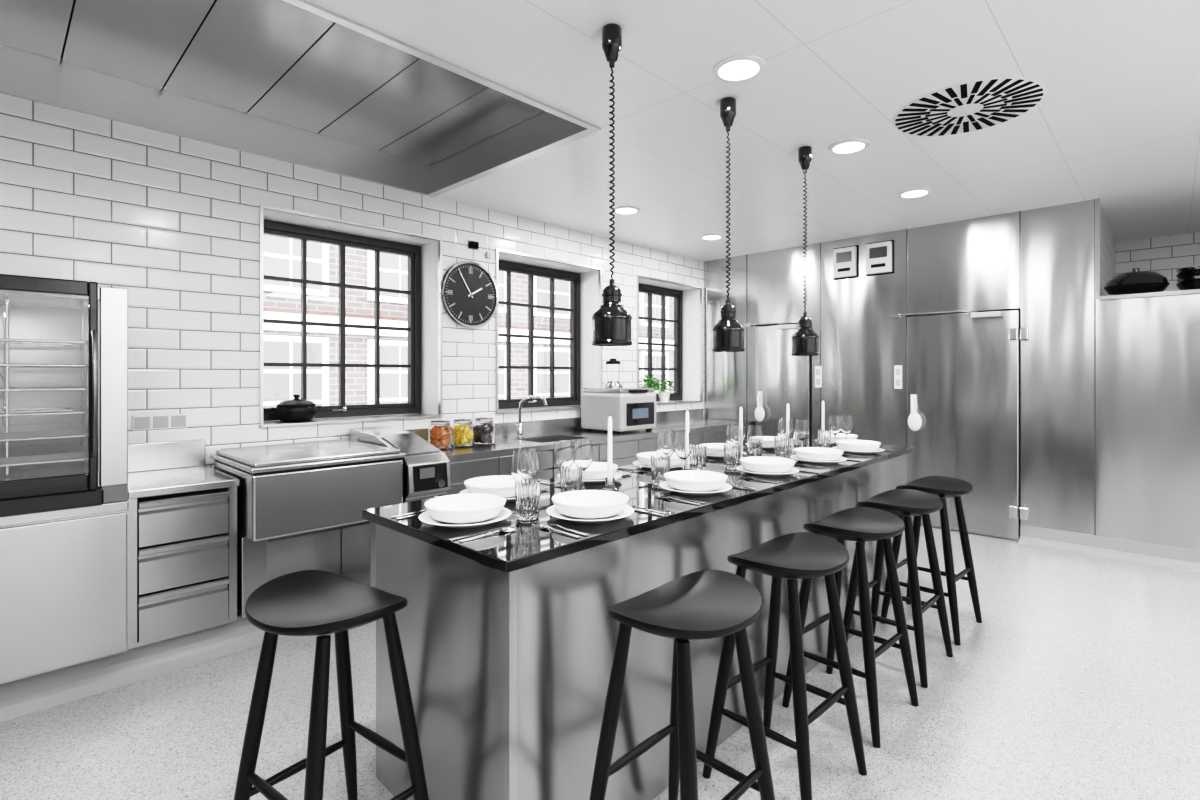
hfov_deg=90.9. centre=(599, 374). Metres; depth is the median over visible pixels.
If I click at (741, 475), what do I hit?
fork
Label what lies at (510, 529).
spoon
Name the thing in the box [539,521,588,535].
fork
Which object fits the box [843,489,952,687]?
bar stool
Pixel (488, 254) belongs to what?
wall sensor
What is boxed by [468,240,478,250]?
wall sensor
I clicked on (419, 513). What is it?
fork
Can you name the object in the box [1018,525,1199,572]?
baseboard
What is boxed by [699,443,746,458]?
plates
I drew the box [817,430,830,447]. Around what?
crystal tumbler
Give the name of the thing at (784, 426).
wine glass
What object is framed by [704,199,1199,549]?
wall
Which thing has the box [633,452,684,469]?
plates
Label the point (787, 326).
door hardware
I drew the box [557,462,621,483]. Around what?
plates
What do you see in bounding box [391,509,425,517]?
fork
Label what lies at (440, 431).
jar
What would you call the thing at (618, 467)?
knife
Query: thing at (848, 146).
recessed light
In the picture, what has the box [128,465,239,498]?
countertop
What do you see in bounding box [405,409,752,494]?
countertop
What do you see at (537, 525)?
fork
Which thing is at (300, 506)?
pan
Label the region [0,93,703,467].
wall
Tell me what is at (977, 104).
ceiling air vent
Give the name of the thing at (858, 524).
bar stool
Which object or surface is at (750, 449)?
crystal tumbler
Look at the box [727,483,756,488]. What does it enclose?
spoon
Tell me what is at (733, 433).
wine glass
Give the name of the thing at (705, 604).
bar stool
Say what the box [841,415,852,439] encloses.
wine glass
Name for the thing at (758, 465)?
plates
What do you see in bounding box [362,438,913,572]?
island countertop
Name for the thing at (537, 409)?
sill
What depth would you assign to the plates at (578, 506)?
1.88 m
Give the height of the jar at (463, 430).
0.202 m
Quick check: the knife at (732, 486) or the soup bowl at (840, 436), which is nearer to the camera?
the knife at (732, 486)
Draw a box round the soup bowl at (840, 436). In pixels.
[831,433,857,442]
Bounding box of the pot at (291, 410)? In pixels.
[270,394,320,421]
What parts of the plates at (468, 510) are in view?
dinner plate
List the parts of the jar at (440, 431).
clip lid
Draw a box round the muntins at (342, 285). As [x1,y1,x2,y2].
[263,239,409,404]
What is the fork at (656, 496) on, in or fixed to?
on the island countertop
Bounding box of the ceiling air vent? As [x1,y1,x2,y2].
[892,76,1046,135]
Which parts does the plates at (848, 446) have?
dinner plate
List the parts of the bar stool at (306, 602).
leg, leg, seat, leg, leg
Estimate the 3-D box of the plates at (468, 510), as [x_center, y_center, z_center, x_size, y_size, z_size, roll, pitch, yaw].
[-0.423,0.429,1.864,0.286,0.062,0.286,0,0,44]
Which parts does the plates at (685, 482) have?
dinner plate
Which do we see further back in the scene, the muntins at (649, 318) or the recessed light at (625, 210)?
the muntins at (649, 318)
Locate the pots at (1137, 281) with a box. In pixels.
[1104,268,1169,294]
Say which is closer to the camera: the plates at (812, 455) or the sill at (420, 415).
the plates at (812, 455)
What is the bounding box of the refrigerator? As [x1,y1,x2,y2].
[0,274,127,516]
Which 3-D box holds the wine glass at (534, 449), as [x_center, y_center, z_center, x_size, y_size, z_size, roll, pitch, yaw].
[-0.253,0.357,2.068,0.077,0.204,0.077,0,0,-16]
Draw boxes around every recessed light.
[612,206,639,214]
[700,234,723,239]
[712,54,765,81]
[828,138,869,153]
[897,188,931,197]
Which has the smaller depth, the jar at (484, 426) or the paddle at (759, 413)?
the jar at (484, 426)
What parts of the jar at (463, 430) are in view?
clip lid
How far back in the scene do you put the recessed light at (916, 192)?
4.39 m
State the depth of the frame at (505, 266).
5.88 m
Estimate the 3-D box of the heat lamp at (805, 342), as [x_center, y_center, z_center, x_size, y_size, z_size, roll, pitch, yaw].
[1.229,-0.738,3.542,0.160,1.242,0.160,0,0,-20]
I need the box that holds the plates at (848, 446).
[832,440,883,453]
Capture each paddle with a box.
[755,406,764,421]
[908,413,921,430]
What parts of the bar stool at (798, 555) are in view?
leg, leg, seat, leg, leg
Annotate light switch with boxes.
[815,366,821,387]
[894,365,901,388]
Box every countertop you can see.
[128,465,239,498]
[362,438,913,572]
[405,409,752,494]
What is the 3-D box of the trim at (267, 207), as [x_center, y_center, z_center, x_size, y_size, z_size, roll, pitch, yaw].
[-1.657,-0.364,4.087,0.034,1.372,1.260,0,0,44]
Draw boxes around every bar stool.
[234,570,428,799]
[590,570,774,799]
[703,532,866,799]
[782,507,918,747]
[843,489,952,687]
[880,476,981,644]
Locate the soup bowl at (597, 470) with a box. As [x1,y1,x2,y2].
[572,462,617,479]
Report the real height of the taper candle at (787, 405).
0.306 m
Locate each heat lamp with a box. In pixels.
[592,23,631,345]
[712,97,744,351]
[791,146,818,355]
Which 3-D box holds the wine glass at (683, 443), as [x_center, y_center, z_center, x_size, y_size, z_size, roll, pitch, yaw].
[0.367,0.357,2.608,0.077,0.204,0.077,0,0,-9]
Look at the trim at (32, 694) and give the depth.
2.67 m
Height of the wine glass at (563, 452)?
0.204 m
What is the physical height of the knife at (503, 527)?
0.003 m
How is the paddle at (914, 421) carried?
attached to the door at (913, 400)
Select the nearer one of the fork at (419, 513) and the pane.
the fork at (419, 513)
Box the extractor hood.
[0,0,600,196]
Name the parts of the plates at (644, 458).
dinner plate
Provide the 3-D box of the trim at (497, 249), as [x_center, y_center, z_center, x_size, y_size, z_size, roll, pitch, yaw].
[-0.429,-0.364,5.356,0.034,1.372,1.260,0,0,44]
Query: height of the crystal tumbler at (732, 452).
0.118 m
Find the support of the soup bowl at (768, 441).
on the plates at (768, 441)
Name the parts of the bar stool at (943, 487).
leg, leg, seat, leg, leg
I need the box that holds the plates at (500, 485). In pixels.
[459,475,514,501]
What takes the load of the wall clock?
attached to the wall at (171, 221)
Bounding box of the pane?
[263,234,666,407]
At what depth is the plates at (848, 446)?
3.44 m
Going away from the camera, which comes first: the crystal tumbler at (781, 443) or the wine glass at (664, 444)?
the wine glass at (664, 444)
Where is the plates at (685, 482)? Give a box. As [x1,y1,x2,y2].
[659,470,731,495]
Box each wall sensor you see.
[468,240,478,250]
[486,252,490,258]
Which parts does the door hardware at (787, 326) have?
latch arm, closer arm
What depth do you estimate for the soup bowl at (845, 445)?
3.46 m
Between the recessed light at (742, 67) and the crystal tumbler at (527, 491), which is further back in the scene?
the recessed light at (742, 67)
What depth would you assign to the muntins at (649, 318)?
6.94 m
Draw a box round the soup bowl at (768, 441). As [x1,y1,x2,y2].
[762,436,773,446]
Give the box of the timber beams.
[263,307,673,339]
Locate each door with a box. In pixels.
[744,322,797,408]
[890,310,1001,414]
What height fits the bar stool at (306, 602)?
0.791 m
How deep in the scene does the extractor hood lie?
3.15 m
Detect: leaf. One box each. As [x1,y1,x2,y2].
[756,324,809,438]
[907,310,1018,538]
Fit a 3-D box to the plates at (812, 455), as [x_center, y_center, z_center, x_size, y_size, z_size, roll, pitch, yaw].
[1.158,0.429,3.138,0.286,0.062,0.286,0,0,44]
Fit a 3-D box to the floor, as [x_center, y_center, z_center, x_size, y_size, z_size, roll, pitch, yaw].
[1.292,1.430,2.507,7.230,0.100,11.000,0,0,44]
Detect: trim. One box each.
[0,616,290,722]
[260,204,442,424]
[496,248,601,413]
[637,275,702,400]
[746,199,1095,534]
[1095,198,1199,299]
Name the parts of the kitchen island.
corner trim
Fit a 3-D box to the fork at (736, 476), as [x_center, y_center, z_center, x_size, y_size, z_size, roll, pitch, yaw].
[0.684,0.455,2.576,0.200,0.007,0.025,0,0,44]
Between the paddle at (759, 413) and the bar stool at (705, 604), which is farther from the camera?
the paddle at (759, 413)
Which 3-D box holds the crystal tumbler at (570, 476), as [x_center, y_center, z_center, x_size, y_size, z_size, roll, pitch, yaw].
[-0.107,0.401,2.191,0.082,0.118,0.082,0,0,2]
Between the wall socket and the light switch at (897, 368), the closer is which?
the wall socket
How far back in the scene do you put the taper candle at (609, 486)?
2.33 m
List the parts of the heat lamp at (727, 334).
coiled cord, lamp shade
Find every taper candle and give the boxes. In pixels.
[601,416,618,491]
[684,409,690,469]
[739,407,744,464]
[786,403,793,454]
[817,401,824,446]
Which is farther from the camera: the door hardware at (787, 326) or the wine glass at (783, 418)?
the door hardware at (787, 326)
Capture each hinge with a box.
[1009,327,1028,339]
[1009,506,1028,519]
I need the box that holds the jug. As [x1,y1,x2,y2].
[604,359,621,387]
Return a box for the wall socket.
[132,414,187,430]
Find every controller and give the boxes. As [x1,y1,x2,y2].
[833,245,857,279]
[866,240,893,275]
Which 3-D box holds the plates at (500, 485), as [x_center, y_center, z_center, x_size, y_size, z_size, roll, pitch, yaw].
[-0.383,0.429,2.221,0.286,0.062,0.286,0,0,44]
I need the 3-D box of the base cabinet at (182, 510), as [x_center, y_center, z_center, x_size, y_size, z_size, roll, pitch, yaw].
[-2.194,0.800,3.029,0.683,0.860,0.442,0,0,44]
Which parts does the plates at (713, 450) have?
dinner plate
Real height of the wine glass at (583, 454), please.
0.204 m
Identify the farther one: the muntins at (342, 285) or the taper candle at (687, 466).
the muntins at (342, 285)
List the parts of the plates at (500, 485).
dinner plate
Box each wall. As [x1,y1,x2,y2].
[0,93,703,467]
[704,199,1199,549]
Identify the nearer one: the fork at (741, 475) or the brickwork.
the fork at (741, 475)
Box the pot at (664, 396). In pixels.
[658,391,670,401]
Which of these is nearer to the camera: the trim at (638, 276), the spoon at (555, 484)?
the spoon at (555, 484)
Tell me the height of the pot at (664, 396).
0.120 m
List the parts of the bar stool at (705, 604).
leg, leg, seat, leg, leg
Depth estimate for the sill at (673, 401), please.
6.83 m
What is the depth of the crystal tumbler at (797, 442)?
3.61 m
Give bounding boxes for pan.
[210,440,405,617]
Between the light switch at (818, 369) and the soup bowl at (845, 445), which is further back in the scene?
the light switch at (818, 369)
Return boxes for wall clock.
[440,260,498,328]
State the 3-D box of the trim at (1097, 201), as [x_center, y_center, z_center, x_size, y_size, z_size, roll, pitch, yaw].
[4.918,-0.968,3.521,3.028,0.785,0.060,0,0,44]
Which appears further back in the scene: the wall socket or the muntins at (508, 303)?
the muntins at (508, 303)
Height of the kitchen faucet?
0.352 m
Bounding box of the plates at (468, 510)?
[418,493,511,528]
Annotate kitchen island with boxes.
[362,438,913,799]
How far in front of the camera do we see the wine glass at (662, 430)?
2.72 m
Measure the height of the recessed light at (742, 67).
0.011 m
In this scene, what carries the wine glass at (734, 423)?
on the island countertop
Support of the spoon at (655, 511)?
on the island countertop
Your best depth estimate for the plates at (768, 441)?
3.63 m
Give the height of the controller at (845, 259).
0.316 m
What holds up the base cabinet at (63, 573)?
on the floor
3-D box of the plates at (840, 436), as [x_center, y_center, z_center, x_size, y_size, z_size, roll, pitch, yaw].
[1.583,0.429,3.937,0.286,0.062,0.286,0,0,44]
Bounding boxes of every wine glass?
[511,450,533,513]
[518,447,538,478]
[554,440,573,494]
[574,439,592,489]
[656,433,673,456]
[660,429,674,446]
[674,432,691,469]
[726,425,740,443]
[732,422,744,440]
[747,425,762,456]
[777,419,791,456]
[781,417,792,451]
[795,419,808,446]
[829,415,841,447]
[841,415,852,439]
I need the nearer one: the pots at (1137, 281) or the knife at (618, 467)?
the knife at (618, 467)
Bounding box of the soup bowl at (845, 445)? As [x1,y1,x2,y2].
[835,440,880,450]
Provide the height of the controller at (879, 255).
0.316 m
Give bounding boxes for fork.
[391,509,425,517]
[395,513,421,519]
[531,523,581,537]
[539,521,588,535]
[654,495,699,504]
[660,494,705,503]
[736,476,778,482]
[740,475,782,481]
[794,464,830,468]
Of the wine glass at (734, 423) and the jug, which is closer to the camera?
the wine glass at (734, 423)
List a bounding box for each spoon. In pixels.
[458,526,516,541]
[541,482,560,486]
[627,504,666,513]
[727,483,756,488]
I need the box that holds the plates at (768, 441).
[745,436,791,449]
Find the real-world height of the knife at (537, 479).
0.003 m
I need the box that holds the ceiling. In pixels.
[306,0,1199,260]
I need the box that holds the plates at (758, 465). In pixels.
[736,456,798,476]
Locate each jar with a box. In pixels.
[428,420,451,449]
[452,418,474,446]
[474,417,494,444]
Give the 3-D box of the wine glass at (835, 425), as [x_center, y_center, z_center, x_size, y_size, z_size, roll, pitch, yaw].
[1.474,0.357,3.705,0.077,0.204,0.077,0,0,-28]
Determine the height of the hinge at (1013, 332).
0.100 m
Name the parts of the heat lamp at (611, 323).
lamp shade, coiled cord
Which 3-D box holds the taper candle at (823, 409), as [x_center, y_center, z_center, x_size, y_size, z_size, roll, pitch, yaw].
[1.423,0.307,3.772,0.070,0.306,0.070,0,0,44]
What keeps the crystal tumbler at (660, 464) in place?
on the island countertop
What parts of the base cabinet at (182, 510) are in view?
drawer, drawer, drawer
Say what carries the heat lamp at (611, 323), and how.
hanging from the ceiling
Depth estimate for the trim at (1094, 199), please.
4.90 m
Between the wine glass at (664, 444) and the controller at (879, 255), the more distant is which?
the controller at (879, 255)
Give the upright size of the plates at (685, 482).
0.062 m
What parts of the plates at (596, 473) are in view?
dinner plate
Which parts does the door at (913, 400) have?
latch arm, closer arm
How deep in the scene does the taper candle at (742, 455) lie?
3.04 m
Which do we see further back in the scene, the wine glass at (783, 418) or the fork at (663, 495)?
the wine glass at (783, 418)
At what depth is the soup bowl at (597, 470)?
2.52 m
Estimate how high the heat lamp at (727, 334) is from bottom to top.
1.242 m
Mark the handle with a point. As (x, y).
(344, 408)
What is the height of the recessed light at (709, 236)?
0.011 m
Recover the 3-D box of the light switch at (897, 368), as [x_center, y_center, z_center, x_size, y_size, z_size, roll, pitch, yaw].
[2.803,0.019,5.554,0.061,0.217,0.018,0,0,44]
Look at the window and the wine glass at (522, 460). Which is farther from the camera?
the window
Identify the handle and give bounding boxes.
[332,407,346,410]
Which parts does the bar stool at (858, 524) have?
leg, leg, seat, leg, leg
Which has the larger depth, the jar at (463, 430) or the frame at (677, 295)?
the frame at (677, 295)
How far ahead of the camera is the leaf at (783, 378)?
6.37 m
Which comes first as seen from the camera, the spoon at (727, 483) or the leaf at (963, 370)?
the spoon at (727, 483)
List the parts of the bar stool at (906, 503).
leg, leg, seat, leg, leg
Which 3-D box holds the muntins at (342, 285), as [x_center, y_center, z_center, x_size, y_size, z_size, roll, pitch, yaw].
[-1.877,-0.360,4.301,0.040,1.160,1.054,0,0,44]
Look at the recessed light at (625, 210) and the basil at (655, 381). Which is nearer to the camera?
the recessed light at (625, 210)
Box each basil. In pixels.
[639,374,662,392]
[657,379,674,401]
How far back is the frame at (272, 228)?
4.49 m
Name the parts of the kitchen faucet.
spout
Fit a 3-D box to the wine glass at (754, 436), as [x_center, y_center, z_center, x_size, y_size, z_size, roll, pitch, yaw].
[0.786,0.357,2.995,0.077,0.204,0.077,0,0,0]
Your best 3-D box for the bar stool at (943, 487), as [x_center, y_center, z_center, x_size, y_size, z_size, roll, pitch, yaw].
[1.845,0.986,3.294,0.462,0.791,0.396,0,0,-44]
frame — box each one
[263,220,420,420]
[498,260,579,408]
[639,284,682,400]
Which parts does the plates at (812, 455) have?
dinner plate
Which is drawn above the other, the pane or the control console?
the pane
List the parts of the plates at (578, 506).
dinner plate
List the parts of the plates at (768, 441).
dinner plate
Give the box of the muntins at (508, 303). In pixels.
[498,271,572,398]
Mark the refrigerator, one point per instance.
(64, 343)
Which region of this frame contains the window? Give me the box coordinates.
[263,239,668,405]
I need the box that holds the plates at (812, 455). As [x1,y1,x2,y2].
[790,447,846,463]
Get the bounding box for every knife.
[448,525,515,540]
[537,479,560,483]
[618,467,650,472]
[633,508,665,515]
[732,486,756,490]
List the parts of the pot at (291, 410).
lid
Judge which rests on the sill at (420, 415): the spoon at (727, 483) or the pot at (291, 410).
the pot at (291, 410)
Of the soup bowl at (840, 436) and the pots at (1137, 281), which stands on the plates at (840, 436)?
the soup bowl at (840, 436)
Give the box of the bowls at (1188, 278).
[1176,266,1199,289]
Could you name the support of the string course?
attached to the brickwork
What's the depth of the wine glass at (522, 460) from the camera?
1.95 m
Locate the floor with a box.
[0,524,1199,799]
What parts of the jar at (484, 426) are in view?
clip lid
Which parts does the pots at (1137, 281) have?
dome lid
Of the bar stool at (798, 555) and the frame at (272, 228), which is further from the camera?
the frame at (272, 228)
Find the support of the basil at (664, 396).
on the sill at (673, 401)
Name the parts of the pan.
lid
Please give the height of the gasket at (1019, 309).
1.914 m
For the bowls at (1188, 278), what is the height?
0.204 m
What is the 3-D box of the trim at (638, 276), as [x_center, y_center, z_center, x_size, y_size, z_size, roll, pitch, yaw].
[0.798,-0.364,6.624,0.034,1.372,1.200,0,0,44]
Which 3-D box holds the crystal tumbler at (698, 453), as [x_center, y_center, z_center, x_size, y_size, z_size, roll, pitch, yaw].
[0.472,0.401,2.850,0.082,0.118,0.082,0,0,-5]
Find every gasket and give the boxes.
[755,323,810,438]
[906,308,1020,538]
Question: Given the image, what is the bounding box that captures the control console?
[349,426,450,502]
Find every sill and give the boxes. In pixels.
[260,413,442,427]
[496,405,580,413]
[656,400,702,404]
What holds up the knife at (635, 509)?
on the island countertop
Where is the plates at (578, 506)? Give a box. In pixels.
[546,490,633,523]
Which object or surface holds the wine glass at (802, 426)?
on the island countertop
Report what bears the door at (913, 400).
in the wall at (1148, 348)
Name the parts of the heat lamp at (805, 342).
lamp shade, coiled cord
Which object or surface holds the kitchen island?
on the floor
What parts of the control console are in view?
display glass, control knob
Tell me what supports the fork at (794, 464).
on the island countertop
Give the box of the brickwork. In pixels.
[263,245,673,405]
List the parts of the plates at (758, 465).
dinner plate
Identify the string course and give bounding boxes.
[263,311,673,349]
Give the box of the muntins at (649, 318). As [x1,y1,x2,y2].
[639,293,676,390]
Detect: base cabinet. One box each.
[0,500,127,683]
[127,439,239,649]
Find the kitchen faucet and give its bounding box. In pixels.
[514,395,547,437]
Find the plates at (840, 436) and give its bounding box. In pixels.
[815,433,857,445]
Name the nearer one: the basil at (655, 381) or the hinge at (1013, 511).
the hinge at (1013, 511)
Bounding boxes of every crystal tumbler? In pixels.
[515,479,540,519]
[560,466,581,492]
[651,455,669,484]
[690,445,706,470]
[724,444,740,469]
[747,440,761,456]
[774,436,789,457]
[793,430,806,447]
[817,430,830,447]

